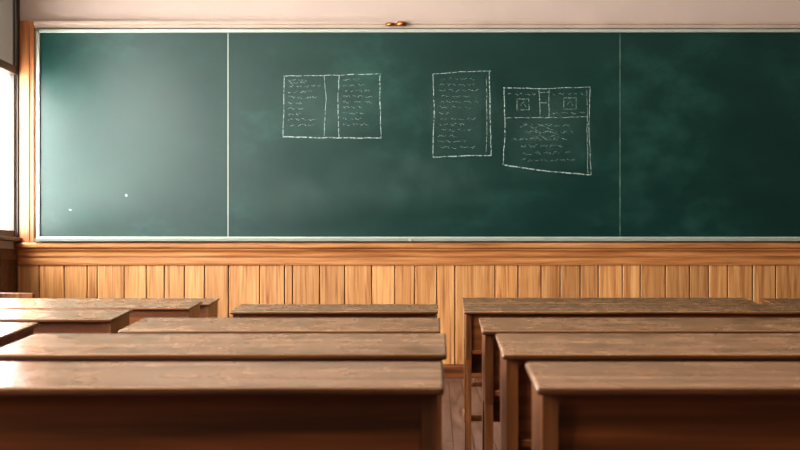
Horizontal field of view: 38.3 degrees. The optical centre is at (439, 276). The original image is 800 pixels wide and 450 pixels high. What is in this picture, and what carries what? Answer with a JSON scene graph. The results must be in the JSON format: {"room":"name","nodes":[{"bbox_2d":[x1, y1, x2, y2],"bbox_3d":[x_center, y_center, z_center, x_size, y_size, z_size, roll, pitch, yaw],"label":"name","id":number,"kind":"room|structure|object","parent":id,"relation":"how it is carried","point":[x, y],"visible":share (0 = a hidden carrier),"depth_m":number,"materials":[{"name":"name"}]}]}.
{"room":"classroom","nodes":[
{"label":"classroom","id":0,"kind":"room"},
{"bbox_2d":[0,0,17,292],"bbox_3d":[-3.730,-1.220,3.700,0.120,4.200,12.600,0,0,0],"label":"wall","id":1,"kind":"structure","parent":0,"point":[5,77],"depth_m":9.96,"materials":[{"name":"beige paint"}]},
{"bbox_2d":[0,248,17,292],"bbox_3d":[-3.652,0.260,3.670,0.034,1.000,12.539,0,0,0],"label":"trim","id":2,"kind":"structure","parent":1,"relation":"attached to","point":[8,257],"depth_m":9.73,"materials":[{"name":"brown wood"}]},
{"bbox_2d":[0,0,21,241],"bbox_3d":[-3.672,-1.683,9.104,0.115,2.755,1.788,0,0,0],"label":"window","id":3,"kind":"structure","parent":1,"relation":"in","point":[7,7],"depth_m":9.93,"materials":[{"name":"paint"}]},
{"bbox_2d":[0,0,799,242],"bbox_3d":[0.315,-1.220,10.075,8.370,4.200,0.150,0,0,0],"label":"wall","id":4,"kind":"structure","parent":0,"point":[30,10],"depth_m":10.00,"materials":[{"name":"beige paint"}]},
{"bbox_2d":[19,21,34,242],"bbox_3d":[-3.581,-1.256,9.975,0.128,1.922,0.049,0,0,0],"label":"trim","id":5,"kind":"structure","parent":4,"relation":"attached to","point":[26,28],"depth_m":9.95,"materials":[{"name":"brown wood"}]},
{"bbox_2d":[385,21,405,25],"bbox_3d":[-0.385,-2.187,9.928,0.180,0.040,0.045,0,0,0],"label":"hook","id":6,"kind":"object","parent":4,"relation":"attached to","point":[400,23],"visible":1,"depth_m":9.91,"materials":[{"name":"gold metal"}]},
{"bbox_2d":[14,243,799,264],"bbox_3d":[0.315,-0.199,9.954,7.970,0.194,0.091,0,0,0],"label":"trim","id":7,"kind":"structure","parent":4,"relation":"attached to","point":[28,253],"depth_m":9.95,"materials":[{"name":"brown wood"}]},
{"bbox_2d":[18,265,799,364],"bbox_3d":[0.315,0.314,9.988,7.970,0.892,0.023,0,0,0],"label":"wainscoting","id":8,"kind":"structure","parent":4,"relation":"attached to","point":[445,286],"depth_m":9.98,"materials":[{"name":"brown wood"}]},
{"bbox_2d":[34,29,799,241],"bbox_3d":[0.230,-1.225,9.937,7.440,1.837,0.116,0,0,0],"label":"chalkboard","id":9,"kind":"object","parent":4,"relation":"attached to","point":[143,135],"visible":1,"depth_m":9.96,"materials":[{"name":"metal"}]},
{"bbox_2d":[34,21,799,28],"bbox_3d":[0.392,-2.186,9.975,7.816,0.055,0.049,0,0,0],"label":"trim","id":10,"kind":"structure","parent":4,"relation":"attached to","point":[37,24],"depth_m":9.96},
{"bbox_2d":[444,364,481,378],"bbox_3d":[0.315,0.820,9.982,7.970,0.120,0.034,0,0,0],"label":"baseboard","id":11,"kind":"structure","parent":4,"relation":"attached to","point":[454,371],"depth_m":9.96,"materials":[{"name":"brown wood"}]},
{"bbox_2d":[442,379,499,449],"bbox_3d":[0.315,0.930,3.700,8.370,0.100,13.000,0,0,0],"label":"floor","id":12,"kind":"structure","parent":0,"point":[453,425],"depth_m":7.10,"materials":[{"name":"brown wood"}]},
{"bbox_2d":[0,293,34,297],"bbox_3d":[-2.910,0.492,7.888,0.410,0.775,0.433,0,0,0],"label":"desk","id":13,"kind":"object","parent":12,"relation":"on","point":[2,295],"visible":0.08,"depth_m":7.67,"materials":[{"name":"brown wood"}]},
{"bbox_2d":[0,323,38,347],"bbox_3d":[-1.850,0.505,3.150,1.400,0.750,0.320,0,0,0],"label":"school desk","id":14,"kind":"object","parent":12,"relation":"on","point":[10,333],"visible":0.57,"depth_m":3.17,"materials":[{"name":"brown wood"}]},
{"bbox_2d":[0,309,132,334],"bbox_3d":[-1.935,0.505,4.480,1.400,0.750,0.320,0,0,0],"label":"school desk","id":15,"kind":"object","parent":12,"relation":"on","point":[51,321],"visible":0.36,"depth_m":4.36,"materials":[{"name":"brown wood"}]},
{"bbox_2d":[0,301,201,324],"bbox_3d":[-1.980,0.505,6.050,1.400,0.750,0.320,0,0,0],"label":"school desk","id":16,"kind":"object","parent":12,"relation":"on","point":[141,309],"visible":0.31,"depth_m":5.96,"materials":[{"name":"brown wood"}]},
{"bbox_2d":[0,298,219,317],"bbox_3d":[-2.050,0.505,6.900,1.400,0.750,0.320,0,0,0],"label":"school desk","id":17,"kind":"object","parent":12,"relation":"on","point":[209,306],"visible":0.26,"depth_m":6.97,"materials":[{"name":"brown wood"}]},
{"bbox_2d":[0,362,443,449],"bbox_3d":[-0.469,0.511,1.808,0.950,0.739,0.255,0,0,0],"label":"school desk","id":18,"kind":"object","parent":12,"relation":"on","point":[44,405],"visible":1,"depth_m":1.72,"materials":[{"name":"brown wood"}]},
{"bbox_2d":[0,334,446,449],"bbox_3d":[-0.461,0.505,2.510,0.950,0.750,0.320,0,0,0],"label":"school desk","id":19,"kind":"object","parent":12,"relation":"on","point":[36,347],"visible":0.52,"depth_m":2.43,"materials":[{"name":"brown wood"}]},
{"bbox_2d":[118,318,439,333],"bbox_3d":[-0.475,0.505,3.540,0.950,0.750,0.320,0,0,0],"label":"school desk","id":20,"kind":"object","parent":12,"relation":"on","point":[145,325],"visible":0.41,"depth_m":3.48,"materials":[{"name":"brown wood"}]},
{"bbox_2d":[230,304,437,317],"bbox_3d":[-0.485,0.505,5.400,0.950,0.750,0.320,0,0,0],"label":"school desk","id":21,"kind":"object","parent":12,"relation":"on","point":[244,310],"visible":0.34,"depth_m":5.28,"materials":[{"name":"brown wood"}]},
{"bbox_2d":[462,298,756,422],"bbox_3d":[1.030,0.505,7.100,1.780,0.750,0.320,0,0,0],"label":"school desk","id":22,"kind":"object","parent":12,"relation":"on","point":[465,300],"visible":0.21,"depth_m":7.09,"materials":[{"name":"brown wood"}]},
{"bbox_2d":[463,304,799,449],"bbox_3d":[1.000,0.505,5.400,1.780,0.750,0.320,0,0,0],"label":"school desk","id":23,"kind":"object","parent":12,"relation":"on","point":[473,312],"visible":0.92,"depth_m":5.29,"materials":[{"name":"brown wood"}]},
{"bbox_2d":[479,318,799,449],"bbox_3d":[1.014,0.505,3.540,1.780,0.750,0.320,0,0,0],"label":"school desk","id":24,"kind":"object","parent":12,"relation":"on","point":[490,327],"visible":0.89,"depth_m":3.48,"materials":[{"name":"brown wood"}]},
{"bbox_2d":[495,334,799,449],"bbox_3d":[1.018,0.505,2.510,1.780,0.750,0.320,0,0,0],"label":"school desk","id":25,"kind":"object","parent":12,"relation":"on","point":[516,350],"visible":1,"depth_m":2.41,"materials":[{"name":"brown wood"}]},
{"bbox_2d":[525,362,799,449],"bbox_3d":[1.032,0.511,1.808,1.780,0.739,0.255,0,0,0],"label":"school desk","id":26,"kind":"object","parent":12,"relation":"on","point":[576,405],"visible":1,"depth_m":1.72,"materials":[{"name":"brown wood"}]},
{"bbox_2d":[760,298,799,303],"bbox_3d":[2.850,0.505,6.900,1.780,0.750,0.320,0,0,0],"label":"school desk","id":27,"kind":"object","parent":12,"relation":"on","point":[764,300],"visible":0.07,"depth_m":6.93,"materials":[{"name":"brown wood"}]}
]}

